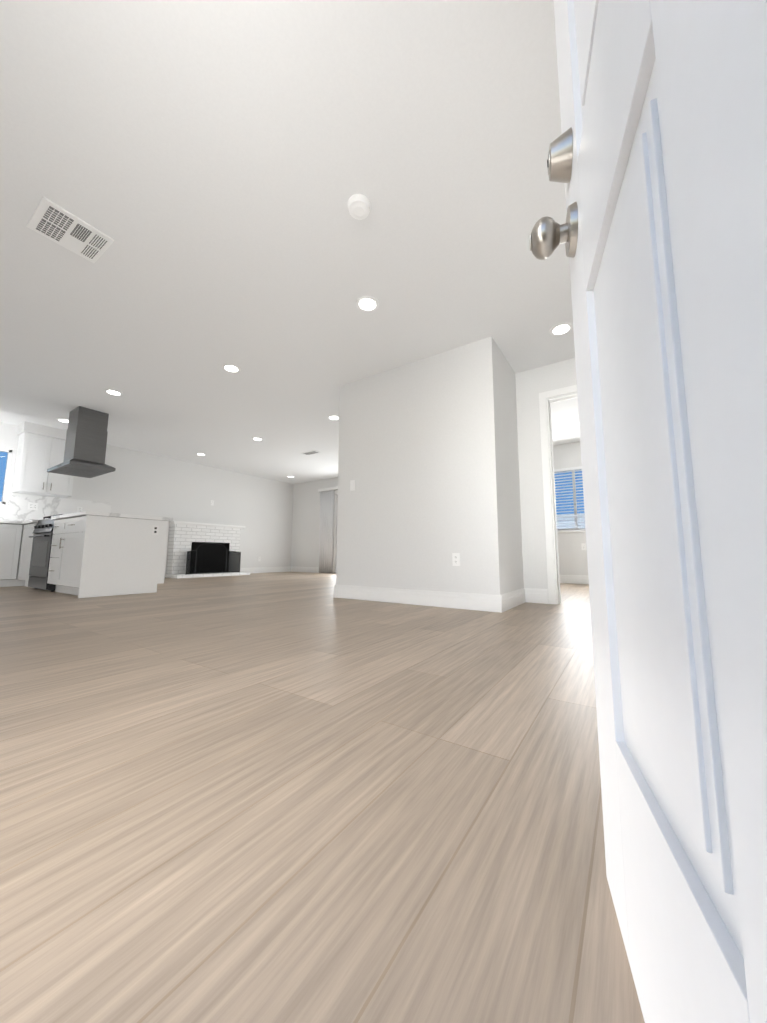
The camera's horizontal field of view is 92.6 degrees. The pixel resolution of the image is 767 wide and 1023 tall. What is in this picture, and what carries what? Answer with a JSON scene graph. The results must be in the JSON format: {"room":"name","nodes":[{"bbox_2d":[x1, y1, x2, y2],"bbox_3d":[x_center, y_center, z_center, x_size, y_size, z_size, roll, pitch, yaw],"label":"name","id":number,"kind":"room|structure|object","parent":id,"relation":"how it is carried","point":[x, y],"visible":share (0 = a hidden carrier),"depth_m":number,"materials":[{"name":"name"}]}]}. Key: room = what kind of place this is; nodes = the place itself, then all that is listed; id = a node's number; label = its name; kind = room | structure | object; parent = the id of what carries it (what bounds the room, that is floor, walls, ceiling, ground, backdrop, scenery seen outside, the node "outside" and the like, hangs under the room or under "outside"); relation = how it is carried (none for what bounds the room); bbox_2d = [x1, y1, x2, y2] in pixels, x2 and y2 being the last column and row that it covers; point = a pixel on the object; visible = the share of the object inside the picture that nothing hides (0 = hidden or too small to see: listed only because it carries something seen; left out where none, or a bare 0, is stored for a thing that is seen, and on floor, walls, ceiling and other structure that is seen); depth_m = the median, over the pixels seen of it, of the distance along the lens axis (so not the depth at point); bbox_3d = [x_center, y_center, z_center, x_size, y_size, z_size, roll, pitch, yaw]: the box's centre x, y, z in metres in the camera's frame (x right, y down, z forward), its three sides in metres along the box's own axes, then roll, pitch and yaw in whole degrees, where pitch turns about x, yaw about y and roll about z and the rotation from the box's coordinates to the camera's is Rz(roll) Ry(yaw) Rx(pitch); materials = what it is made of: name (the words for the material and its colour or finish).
{"room":"living room","nodes":[
{"label":"living room","id":0,"kind":"room"},
{"bbox_2d":[0,422,293,573],"bbox_3d":[-4.636,0.080,7.245,0.120,2.440,7.545,-4,-8,34],"label":"wall","id":1,"kind":"structure","parent":0,"point":[148,484],"depth_m":7.99,"materials":[{"name":"paint"}]},
{"bbox_2d":[0,448,12,503],"bbox_3d":[-6.028,-0.572,5.236,0.060,0.850,0.960,-4,-8,34],"label":"kitchen window","id":2,"kind":"structure","parent":1,"relation":"in","point":[6,477],"depth_m":5.59,"materials":[{"name":"white metal"}]},
{"bbox_2d":[12,432,73,497],"bbox_3d":[-5.348,-0.716,5.812,0.346,0.898,0.640,-4,-8,34],"label":"upper cabinet","id":3,"kind":"object","parent":1,"relation":"attached to","point":[37,456],"visible":0.94,"depth_m":5.66,"materials":[{"name":"white wood"}]},
{"bbox_2d":[0,492,110,520],"bbox_3d":[-5.777,-0.076,5.429,0.020,0.464,2.943,-4,-8,34],"label":"backsplash","id":4,"kind":"structure","parent":1,"relation":"attached to","point":[16,509],"depth_m":5.87,"materials":[{"name":"stone"}]},
{"bbox_2d":[28,502,37,509],"bbox_3d":[-5.527,-0.083,5.778,0.008,0.115,0.116,-4,-8,34],"label":"outlet","id":5,"kind":"object","parent":4,"relation":"attached to","point":[32,506],"visible":1,"depth_m":5.77,"materials":[{"name":"plastic"}]},
{"bbox_2d":[0,0,579,483],"bbox_3d":[-1.253,-1.433,5.138,8.260,0.100,7.545,-4,-8,34],"label":"ceiling","id":6,"kind":"structure","parent":0,"point":[210,168],"depth_m":2.10,"materials":[{"name":"paint"}]},
{"bbox_2d":[17,421,66,439],"bbox_3d":[-5.354,-1.237,5.886,0.360,0.150,0.690,-4,-8,34],"label":"ceiling soffit","id":7,"kind":"structure","parent":6,"relation":"attached to","point":[34,428],"depth_m":5.67,"materials":[{"name":"paint"}]},
{"bbox_2d":[57,418,68,422],"bbox_3d":[-4.762,-1.355,5.468,0.184,0.008,0.184,-4,-8,34],"label":"recessed light","id":8,"kind":"object","parent":6,"relation":"in","point":[63,420],"visible":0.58,"depth_m":5.45,"materials":[{"name":"white plastic"}]},
{"bbox_2d":[26,197,113,262],"bbox_3d":[-1.931,-1.718,2.266,0.325,0.014,0.339,-4,-8,34],"label":"ceiling vent","id":9,"kind":"object","parent":6,"relation":"in","point":[55,223],"visible":1,"depth_m":2.25,"materials":[{"name":"white metal"}]},
{"bbox_2d":[47,406,115,477],"bbox_3d":[-4.205,-0.970,5.141,0.900,0.845,0.502,-4,-8,34],"label":"range hood","id":10,"kind":"object","parent":6,"relation":"hanging from","point":[85,445],"visible":1,"depth_m":5.00,"materials":[{"name":"metal"}]},
{"bbox_2d":[104,389,122,395],"bbox_3d":[-3.318,-1.463,4.503,0.184,0.008,0.184,-4,-8,34],"label":"recessed light","id":11,"kind":"object","parent":6,"relation":"in","point":[113,392],"visible":0.94,"depth_m":4.50,"materials":[{"name":"white plastic"}]},
{"bbox_2d":[222,364,240,372],"bbox_3d":[-1.623,-1.526,3.909,0.184,0.008,0.184,-4,-8,34],"label":"recessed light","id":12,"kind":"object","parent":6,"relation":"in","point":[231,368],"visible":1,"depth_m":3.90,"materials":[{"name":"white plastic"}]},
{"bbox_2d":[252,437,262,440],"bbox_3d":[-2.165,-1.246,6.294,0.184,0.008,0.184,-4,-8,34],"label":"recessed light","id":13,"kind":"object","parent":6,"relation":"in","point":[257,438],"visible":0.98,"depth_m":6.26,"materials":[{"name":"white plastic"}]},
{"bbox_2d":[301,450,319,454],"bbox_3d":[-1.416,-1.141,7.133,0.360,0.011,0.160,-4,-8,34],"label":"ceiling vent","id":14,"kind":"object","parent":6,"relation":"in","point":[310,452],"visible":1,"depth_m":7.09,"materials":[{"name":"white metal"}]},
{"bbox_2d":[328,415,338,419],"bbox_3d":[-0.716,-1.357,5.302,0.184,0.008,0.184,-4,-8,34],"label":"recessed light","id":15,"kind":"object","parent":6,"relation":"in","point":[333,417],"visible":0.9,"depth_m":5.28,"materials":[{"name":"white plastic"}]},
{"bbox_2d":[348,194,370,219],"bbox_3d":[-0.138,-1.719,2.077,0.132,0.042,0.132,-4,-8,34],"label":"smoke detector","id":16,"kind":"object","parent":6,"relation":"attached to","point":[359,206],"visible":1,"depth_m":2.05,"materials":[{"name":"plastic"}]},
{"bbox_2d":[356,296,378,311],"bbox_3d":[-0.127,-1.639,2.897,0.184,0.008,0.184,-4,-8,34],"label":"recessed light","id":17,"kind":"object","parent":6,"relation":"in","point":[367,303],"visible":1,"depth_m":2.88,"materials":[{"name":"white plastic"}]},
{"bbox_2d":[550,322,572,335],"bbox_3d":[1.556,-1.594,3.209,0.184,0.008,0.184,-4,-8,34],"label":"recessed light","id":18,"kind":"object","parent":6,"relation":"in","point":[560,329],"visible":1,"depth_m":3.20,"materials":[{"name":"white plastic"}]},
{"bbox_2d":[0,572,644,1022],"bbox_3d":[-1.264,1.069,4.841,8.260,0.060,7.545,-4,-8,34],"label":"floor","id":19,"kind":"structure","parent":0,"point":[284,798],"depth_m":0.67,"materials":[{"name":"brown wood"}]},
{"bbox_2d":[0,523,15,586],"bbox_3d":[-5.643,0.595,5.002,0.630,0.880,0.923,-4,-8,34],"label":"base cabinet","id":20,"kind":"object","parent":19,"relation":"on","point":[7,531],"depth_m":5.10,"materials":[{"name":"white wood"}]},
{"bbox_2d":[0,520,20,523],"bbox_3d":[-5.701,0.126,4.968,0.630,0.040,2.310,-4,-8,34],"label":"countertop","id":21,"kind":"structure","parent":20,"relation":"on","point":[1,521],"depth_m":5.13,"materials":[{"name":"stone"}]},
{"bbox_2d":[8,523,36,586],"bbox_3d":[-4.793,0.635,5.303,0.546,0.880,0.711,-4,-8,34],"label":"base cabinet","id":22,"kind":"object","parent":19,"relation":"on","point":[16,541],"depth_m":5.16,"materials":[{"name":"white wood"}]},
{"bbox_2d":[28,514,62,591],"bbox_3d":[-4.251,0.553,4.938,0.764,0.962,0.680,-4,-8,34],"label":"range","id":23,"kind":"object","parent":19,"relation":"on","point":[40,555],"visible":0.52,"depth_m":4.67,"materials":[{"name":"black metal"}]},
{"bbox_2d":[47,519,62,584],"bbox_3d":[-3.748,0.560,4.635,0.402,0.880,0.619,-4,-8,34],"label":"base cabinet","id":24,"kind":"object","parent":19,"relation":"on","point":[57,537],"depth_m":4.40,"materials":[{"name":"white wood"}]},
{"bbox_2d":[55,515,150,597],"bbox_3d":[-3.333,0.529,4.358,0.711,0.880,0.619,-4,-8,34],"label":"base cabinet","id":25,"kind":"object","parent":19,"relation":"on","point":[96,556],"depth_m":4.13,"materials":[{"name":"white wood"}]},
{"bbox_2d":[21,511,172,524],"bbox_3d":[-4.172,0.149,5.109,3.008,0.040,0.913,-4,-8,34],"label":"countertop","id":26,"kind":"structure","parent":25,"relation":"on","point":[73,515],"depth_m":4.25,"materials":[{"name":"stone"}]},
{"bbox_2d":[165,521,249,578],"bbox_3d":[-3.721,0.823,7.898,0.578,1.125,1.640,-4,-8,34],"label":"fireplace","id":27,"kind":"object","parent":19,"relation":"on","point":[184,537],"visible":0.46,"depth_m":7.62,"materials":[{"name":"white brick"}]},
{"bbox_2d":[186,543,240,573],"bbox_3d":[-3.653,1.003,7.891,0.172,0.644,1.230,-4,-8,34],"label":"fire screen","id":28,"kind":"object","parent":27,"relation":"on","point":[211,558],"visible":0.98,"depth_m":7.95,"materials":[{"name":"metal"}]},
{"bbox_2d":[336,336,523,594],"bbox_3d":[0.489,-0.274,4.062,1.800,2.440,0.940,-4,-8,34],"label":"wall","id":29,"kind":"structure","parent":0,"point":[428,458],"depth_m":3.56,"materials":[{"name":"paint"}]},
{"bbox_2d":[350,480,355,490],"bbox_3d":[-0.341,-0.289,4.049,0.070,0.115,0.011,-4,-8,34],"label":"light switch","id":30,"kind":"object","parent":29,"relation":"attached to","point":[352,485],"visible":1,"depth_m":4.05,"materials":[{"name":"plastic"}]},
{"bbox_2d":[452,553,459,565],"bbox_3d":[0.652,0.431,3.291,0.070,0.115,0.008,-4,-8,34],"label":"outlet","id":31,"kind":"object","parent":29,"relation":"attached to","point":[455,559],"visible":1,"depth_m":3.29,"materials":[{"name":"plastic"}]},
{"bbox_2d":[291,442,587,574],"bbox_3d":[0.813,0.199,8.046,8.020,2.440,0.120,-4,-8,34],"label":"wall","id":32,"kind":"structure","parent":0,"point":[306,527],"depth_m":9.66,"materials":[{"name":"paint"}]},
{"bbox_2d":[318,486,337,491],"bbox_3d":[-0.701,-0.631,9.048,2.440,0.070,0.084,-4,-8,34],"label":"rail","id":33,"kind":"object","parent":32,"relation":"attached to","point":[328,489],"visible":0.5,"depth_m":9.50,"materials":[{"name":"white wood"}]},
{"bbox_2d":[319,490,333,571],"bbox_3d":[-1.479,0.501,9.433,0.480,2.095,0.071,-4,-8,34],"label":"panel","id":34,"kind":"object","parent":33,"relation":"hanging from","point":[326,531],"visible":1,"depth_m":9.41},
{"bbox_2d":[333,493,337,572],"bbox_3d":[-0.510,0.494,8.846,1.802,2.031,0.021,-4,-8,34],"label":"door frame","id":35,"kind":"structure","parent":32,"relation":"attached to","point":[334,532],"depth_m":9.34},
{"bbox_2d":[334,494,337,572],"bbox_3d":[-0.482,0.499,8.888,1.800,2.030,0.080,-4,-8,34],"label":"glass door","id":36,"kind":"structure","parent":32,"relation":"in","point":[335,550],"depth_m":9.34,"materials":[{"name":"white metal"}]},
{"bbox_2d":[554,469,585,532],"bbox_3d":[3.320,-0.203,6.361,0.960,1.135,0.120,-4,-8,34],"label":"bedroom window","id":37,"kind":"structure","parent":32,"relation":"in","point":[575,513],"depth_m":6.37,"materials":[{"name":"white metal"}]},
{"bbox_2d":[554,466,585,530],"bbox_3d":[3.303,-0.219,6.338,0.890,1.105,0.052,-4,-8,34],"label":"window blinds","id":38,"kind":"object","parent":37,"relation":"attached to","point":[568,469],"visible":0.38,"depth_m":6.38,"materials":[{"name":"plastic"}]},
{"bbox_2d":[581,543,585,549],"bbox_3d":[3.380,0.594,6.182,0.070,0.115,0.008,-4,-8,34],"label":"outlet","id":39,"kind":"object","parent":32,"relation":"attached to","point":[583,545],"visible":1,"depth_m":6.18,"materials":[{"name":"plastic"}]},
{"bbox_2d":[515,358,576,603],"bbox_3d":[1.938,-0.324,3.585,1.140,2.440,0.120,-4,-8,34],"label":"wall","id":40,"kind":"structure","parent":0,"point":[531,384],"depth_m":3.78,"materials":[{"name":"paint"}]},
{"bbox_2d":[240,566,588,612],"bbox_3d":[-1.035,1.010,5.191,8.020,0.142,6.486,-4,-8,34],"label":"baseboard","id":41,"kind":"structure","parent":40,"relation":"attached to","point":[501,603],"depth_m":3.56,"materials":[{"name":"white wood"}]},
{"bbox_2d":[539,385,577,603],"bbox_3d":[2.028,-0.187,3.507,0.899,2.150,0.152,-4,-8,34],"label":"door frame","id":42,"kind":"structure","parent":40,"relation":"attached to","point":[552,554],"depth_m":3.68,"materials":[{"name":"white wood"}]},
{"bbox_3d":[-0.489,-0.598,0.040,1.199,2.130,0.166,-4,-8,34],"label":"door frame","id":43,"kind":"structure","parent":0,"visible":0},
{"bbox_2d":[529,0,766,1022],"bbox_3d":[0.183,-0.534,0.208,0.176,2.023,0.921,-2,-7,20],"label":"entry door","id":44,"kind":"structure","parent":43,"relation":"attached to","point":[657,160],"depth_m":0.25,"materials":[{"name":"white wood"}]},
{"bbox_3d":[2.009,1.963,12.272,22.000,0.060,8.530,-4,-8,34],"label":"ground","id":45,"kind":"structure","parent":0,"visible":0},
{"bbox_2d":[557,514,584,528],"bbox_3d":[7.714,0.754,9.241,9.020,1.680,0.260,-4,-8,34],"label":"wall","id":46,"kind":"structure","parent":45,"relation":"on","point":[570,522],"depth_m":10.71,"materials":[{"name":"paint"}]}
]}

